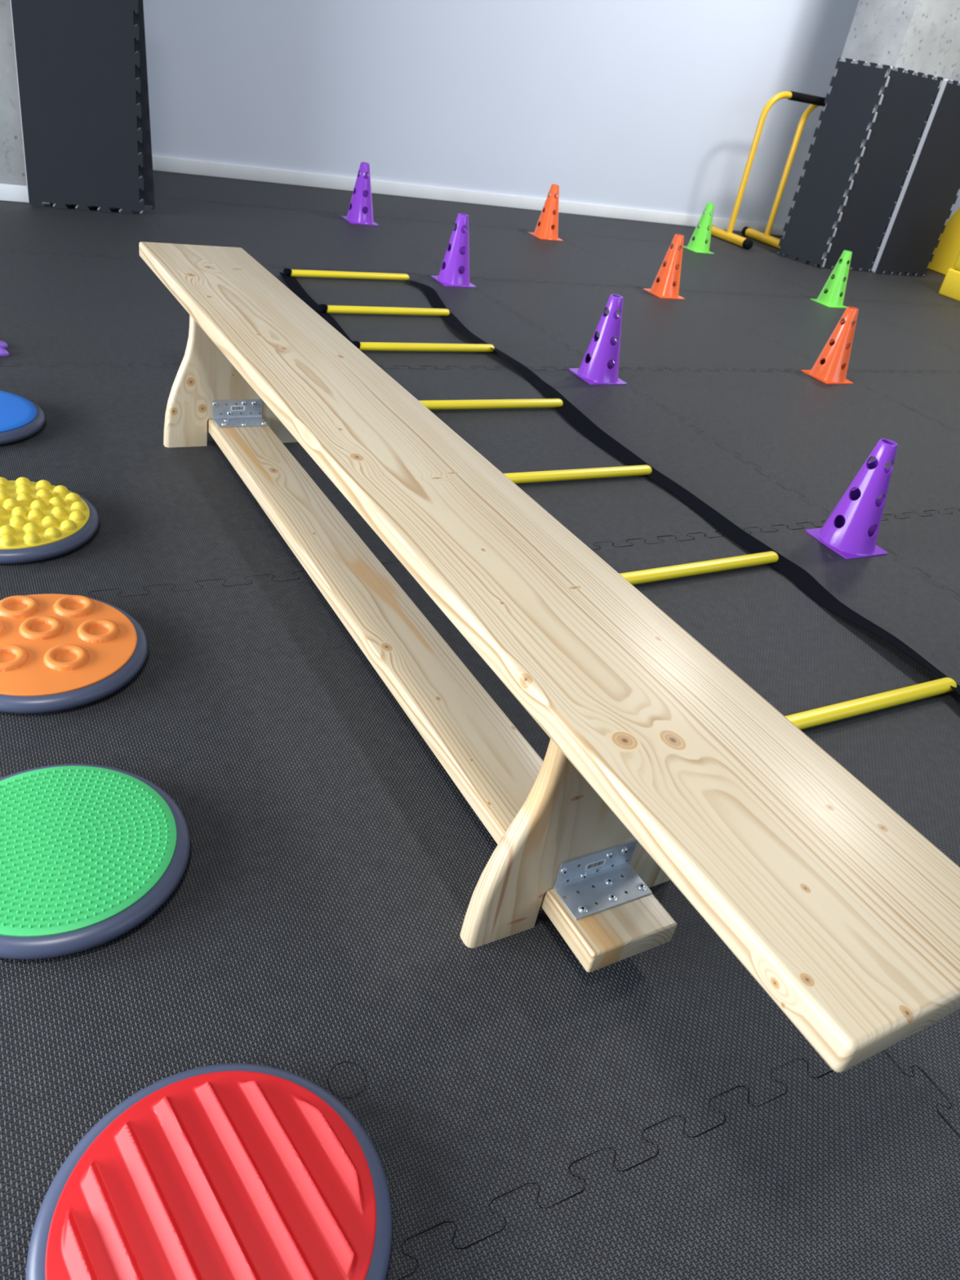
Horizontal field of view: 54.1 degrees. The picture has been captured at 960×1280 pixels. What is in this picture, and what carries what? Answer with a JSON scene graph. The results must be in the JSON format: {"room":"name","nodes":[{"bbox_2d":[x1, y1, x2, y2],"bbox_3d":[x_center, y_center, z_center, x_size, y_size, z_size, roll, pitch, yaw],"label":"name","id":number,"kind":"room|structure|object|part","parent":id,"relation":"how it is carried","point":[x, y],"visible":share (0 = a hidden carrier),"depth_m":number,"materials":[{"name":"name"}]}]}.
{"room":"sports hall","nodes":[
{"label":"sports hall","id":0,"kind":"room"},
{"bbox_2d":[0,0,26,185],"bbox_3d":[-2.090,-2.901,2.405,2.100,3.100,0.442,-8,38,-28],"label":"wall","id":1,"kind":"structure","parent":0,"point":[12,166],"depth_m":3.24,"materials":[{"name":"paint"}]},
{"bbox_2d":[0,182,131,210],"bbox_3d":[-2.240,-1.520,3.067,2.100,0.056,0.012,-8,38,-28],"label":"baseboard","id":2,"kind":"structure","parent":1,"relation":"attached to","point":[8,192],"depth_m":3.37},
{"bbox_2d":[0,170,959,1279],"bbox_3d":[1.559,-0.373,2.558,11.200,0.030,7.400,-8,38,-28],"label":"floor","id":3,"kind":"structure","parent":0,"point":[527,1113],"depth_m":1.26,"materials":[{"name":"black plastic"}]},
{"bbox_2d":[0,340,8,356],"bbox_3d":[-1.159,-0.665,2.129,0.165,0.016,0.165,-8,38,-28],"label":"marker","id":4,"kind":"object","parent":3,"relation":"on","point":[3,353],"visible":1,"depth_m":2.14,"materials":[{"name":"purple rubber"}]},
{"bbox_2d":[0,390,45,444],"bbox_3d":[-0.986,-0.434,1.817,0.266,0.028,0.266,-8,38,-28],"label":"disc","id":5,"kind":"object","parent":3,"relation":"on","point":[21,418],"visible":1,"depth_m":1.82,"materials":[{"name":"plastic"}]},
{"bbox_2d":[0,476,99,564],"bbox_3d":[-0.759,-0.201,1.520,0.266,0.040,0.266,33,38,30],"label":"disc","id":6,"kind":"object","parent":3,"relation":"on","point":[41,520],"visible":1,"depth_m":1.50,"materials":[{"name":"plastic"}]},
{"bbox_2d":[0,593,148,713],"bbox_3d":[-0.585,0.008,1.259,0.266,0.035,0.266,-8,38,-28],"label":"disc","id":7,"kind":"object","parent":3,"relation":"on","point":[59,651],"visible":1,"depth_m":1.24,"materials":[{"name":"plastic"}]},
{"bbox_2d":[10,0,144,214],"bbox_3d":[-1.368,-1.990,3.206,0.395,0.970,0.026,-8,36,-28],"label":"foam mat","id":8,"kind":"object","parent":3,"relation":"on","point":[76,60],"visible":1,"depth_m":3.26,"materials":[{"name":"black rubber"}]},
{"bbox_2d":[0,763,190,959],"bbox_3d":[-0.442,0.219,0.983,0.266,0.031,0.266,4,33,-11],"label":"disc","id":9,"kind":"object","parent":3,"relation":"on","point":[89,852],"visible":1,"depth_m":0.97,"materials":[{"name":"plastic"}]},
{"bbox_2d":[49,0,155,209],"bbox_3d":[-1.346,-2.017,3.243,0.405,0.982,0.047,-8,38,-28],"label":"foam mat","id":10,"kind":"object","parent":3,"relation":"on","point":[147,195],"visible":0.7,"depth_m":3.41,"materials":[{"name":"black rubber"}]},
{"bbox_2d":[25,1062,391,1279],"bbox_3d":[-0.198,0.442,0.712,0.266,0.036,0.266,4,33,-11],"label":"disc","id":11,"kind":"object","parent":3,"relation":"on","point":[232,1171],"visible":1,"depth_m":0.72,"materials":[{"name":"plastic"}]},
{"bbox_2d":[341,161,378,226],"bbox_3d":[-0.510,-1.943,4.080,0.129,0.234,0.129,-8,38,-28],"label":"cone","id":12,"kind":"object","parent":3,"relation":"on","point":[360,211],"visible":1,"depth_m":4.07,"materials":[{"name":"purple plastic"}]},
{"bbox_3d":[-0.529,-1.847,4.142,0.129,0.003,0.129,-8,38,-28],"label":"plate","id":13,"kind":"part","parent":12,"relation":"part of","materials":[{"name":"purple plastic"}]},
{"bbox_2d":[431,213,475,287],"bbox_3d":[-0.079,-1.421,3.415,0.129,0.234,0.129,-8,38,-28],"label":"cone","id":14,"kind":"object","parent":3,"relation":"on","point":[455,268],"visible":1,"depth_m":3.40,"materials":[{"name":"purple plastic"}]},
{"bbox_3d":[-0.098,-1.326,3.477,0.129,0.003,0.129,-8,38,-28],"label":"plate","id":15,"kind":"part","parent":14,"relation":"part of","materials":[{"name":"purple plastic"}]},
{"bbox_2d":[528,183,563,240],"bbox_3d":[0.340,-2.067,4.531,0.129,0.234,0.129,-8,38,-28],"label":"cone","id":16,"kind":"object","parent":3,"relation":"on","point":[547,227],"visible":1,"depth_m":4.52,"materials":[{"name":"orange plastic"}]},
{"bbox_3d":[0.321,-1.972,4.593,0.129,0.003,0.129,-8,38,-28],"label":"plate","id":17,"kind":"part","parent":16,"relation":"part of","materials":[{"name":"orange plastic"}]},
{"bbox_2d":[138,241,959,1072],"bbox_3d":[-0.170,-0.175,1.410,0.281,0.311,1.991,-9,38,-29],"label":"wooden bench","id":18,"kind":"object","parent":3,"relation":"on","point":[660,764],"visible":1,"depth_m":0.96,"materials":[{"name":"brown wood"}]},
{"bbox_3d":[-0.489,-0.526,1.877,0.281,0.280,0.025,-9,38,-29],"label":"leg","id":19,"kind":"part","parent":18,"relation":"part of","materials":[{"name":"beige wood"}]},
{"bbox_3d":[-0.193,-0.087,1.477,0.110,0.030,1.481,-9,38,-29],"label":"rail","id":20,"kind":"part","parent":18,"relation":"part of","materials":[{"name":"brown wood"}]},
{"bbox_3d":[0.126,0.182,0.983,0.281,0.280,0.025,-9,38,-29],"label":"leg","id":21,"kind":"part","parent":18,"relation":"part of","materials":[{"name":"brown wood"}]},
{"bbox_2d":[568,293,626,385],"bbox_3d":[0.367,-0.873,2.713,0.129,0.234,0.129,-8,38,-28],"label":"cone","id":22,"kind":"object","parent":3,"relation":"on","point":[600,368],"visible":1,"depth_m":2.70,"materials":[{"name":"purple plastic"}]},
{"bbox_3d":[0.348,-0.778,2.776,0.129,0.003,0.129,-8,38,-28],"label":"plate","id":23,"kind":"part","parent":22,"relation":"part of","materials":[{"name":"purple plastic"}]},
{"bbox_2d":[279,268,959,729],"bbox_3d":[0.163,-0.482,2.241,0.615,0.026,2.876,-8,38,-28],"label":"ladder","id":24,"kind":"object","parent":3,"relation":"on","point":[762,554],"visible":0.6,"depth_m":2.08,"materials":[{"name":"yellow plastic"}]},
{"bbox_2d":[643,234,684,299],"bbox_3d":[0.788,-1.541,3.863,0.129,0.234,0.129,-8,38,-28],"label":"cone","id":25,"kind":"object","parent":3,"relation":"on","point":[666,287],"visible":1,"depth_m":3.85,"materials":[{"name":"orange plastic"}]},
{"bbox_3d":[0.769,-1.445,3.925,0.129,0.003,0.129,-8,38,-28],"label":"plate","id":26,"kind":"part","parent":25,"relation":"part of","materials":[{"name":"orange plastic"}]},
{"bbox_2d":[683,202,714,253],"bbox_3d":[1.185,-2.183,4.968,0.129,0.234,0.129,-8,38,-28],"label":"cone","id":27,"kind":"object","parent":3,"relation":"on","point":[700,244],"visible":0.99,"depth_m":4.96,"materials":[{"name":"green plastic"}]},
{"bbox_3d":[1.166,-2.088,5.030,0.129,0.003,0.129,-8,38,-28],"label":"plate","id":28,"kind":"part","parent":27,"relation":"part of","materials":[{"name":"green plastic"}]},
{"bbox_2d":[708,90,826,249],"bbox_3d":[1.810,-2.693,5.428,0.752,0.786,0.392,-8,38,-28],"label":"bar","id":29,"kind":"object","parent":3,"relation":"on","point":[727,235],"visible":0.52,"depth_m":5.24,"materials":[{"name":"yellow metal"}]},
{"bbox_3d":[1.812,-2.701,5.423,0.732,0.756,0.033,-8,38,-28],"label":"bar frame","id":30,"kind":"part","parent":29,"relation":"part of","materials":[{"name":"yellow metal"}]},
{"bbox_2d":[742,104,819,248],"bbox_3d":[2.085,-2.761,5.616,0.752,0.786,0.392,-8,38,-28],"label":"bar","id":31,"kind":"object","parent":3,"relation":"on","point":[765,237],"visible":0.26,"depth_m":5.51,"materials":[{"name":"yellow metal"}]},
{"bbox_3d":[2.087,-2.769,5.611,0.732,0.756,0.033,-8,38,-28],"label":"bar frame","id":32,"kind":"part","parent":31,"relation":"part of","materials":[{"name":"yellow metal"}]},
{"bbox_2d":[801,306,858,384],"bbox_3d":[1.211,-0.998,3.163,0.129,0.234,0.129,-8,38,-28],"label":"cone","id":33,"kind":"object","parent":3,"relation":"on","point":[830,370],"visible":1,"depth_m":3.15,"materials":[{"name":"orange plastic"}]},
{"bbox_3d":[1.192,-0.903,3.226,0.129,0.003,0.129,-8,38,-28],"label":"plate","id":34,"kind":"part","parent":33,"relation":"part of","materials":[{"name":"orange plastic"}]},
{"bbox_2d":[809,249,852,308],"bbox_3d":[1.644,-1.661,4.310,0.129,0.234,0.129,-8,38,-28],"label":"cone","id":35,"kind":"object","parent":3,"relation":"on","point":[835,285],"visible":0.99,"depth_m":4.30,"materials":[{"name":"green plastic"}]},
{"bbox_3d":[1.625,-1.566,4.372,0.129,0.003,0.129,-8,38,-28],"label":"plate","id":36,"kind":"part","parent":35,"relation":"part of","materials":[{"name":"green plastic"}]},
{"bbox_2d":[776,57,892,267],"bbox_3d":[1.878,-2.535,5.032,0.026,0.972,0.300,-20,44,-39],"label":"foam mat","id":37,"kind":"object","parent":3,"relation":"on","point":[853,99],"visible":1,"depth_m":5.00,"materials":[{"name":"black rubber"}]},
{"bbox_2d":[805,438,897,559],"bbox_3d":[0.819,-0.309,1.989,0.129,0.234,0.129,-8,38,-28],"label":"cone","id":38,"kind":"object","parent":3,"relation":"on","point":[851,529],"visible":1,"depth_m":1.98,"materials":[{"name":"purple plastic"}]},
{"bbox_3d":[0.799,-0.214,2.052,0.129,0.003,0.129,-8,38,-28],"label":"plate","id":39,"kind":"part","parent":38,"relation":"part of","materials":[{"name":"purple plastic"}]},
{"bbox_2d":[871,79,959,276],"bbox_3d":[2.535,-2.545,5.249,0.455,0.972,0.032,-10,38,-29],"label":"foam mat","id":40,"kind":"object","parent":3,"relation":"on","point":[931,185],"visible":1,"depth_m":5.25,"materials":[{"name":"black rubber"}]},
{"bbox_2d":[927,207,959,275],"bbox_3d":[3.350,-2.378,5.573,0.655,0.620,1.000,-8,38,-28],"label":"mat","id":41,"kind":"object","parent":3,"relation":"on","point":[947,251],"visible":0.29,"depth_m":5.76,"materials":[{"name":"yellow plastic"}]},
{"bbox_2d":[938,268,959,302],"bbox_3d":[2.926,-1.819,5.034,0.600,0.138,0.638,-8,38,-28],"label":"foam block","id":42,"kind":"object","parent":3,"relation":"on","point":[950,286],"visible":1,"depth_m":5.07,"materials":[{"name":"yellow plastic"}]},
{"bbox_2d":[953,251,959,271],"bbox_3d":[2.964,-2.010,4.911,0.598,0.321,0.600,-8,38,-28],"label":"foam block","id":43,"kind":"object","parent":42,"relation":"on","point":[957,265],"visible":1,"depth_m":5.03,"materials":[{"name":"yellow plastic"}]},
{"bbox_2d":[142,0,959,225],"bbox_3d":[0.650,-3.735,4.522,10.800,3.100,0.120,-7,37,-27],"label":"wall","id":44,"kind":"structure","parent":0,"point":[658,105],"depth_m":4.85,"materials":[{"name":"white paint"}]},
{"bbox_2d":[151,155,785,235],"bbox_3d":[0.428,-2.444,5.294,10.800,0.062,0.014,-7,37,-27],"label":"baseboard","id":45,"kind":"structure","parent":44,"relation":"attached to","point":[161,163],"depth_m":4.93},
{"bbox_2d":[779,0,959,271],"bbox_3d":[2.440,-3.525,4.750,0.763,3.100,0.391,-8,38,-28],"label":"concrete pillar","id":46,"kind":"structure","parent":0,"point":[922,36],"depth_m":4.78,"materials":[{"name":"concrete"}]},
{"bbox_2d":[820,66,942,271],"bbox_3d":[2.156,-2.504,5.069,0.400,0.974,0.022,-8,38,-28],"label":"foam mat","id":47,"kind":"object","parent":46,"relation":"attached to","point":[904,108],"visible":0.97,"depth_m":5.03,"materials":[{"name":"black rubber"}]}
]}

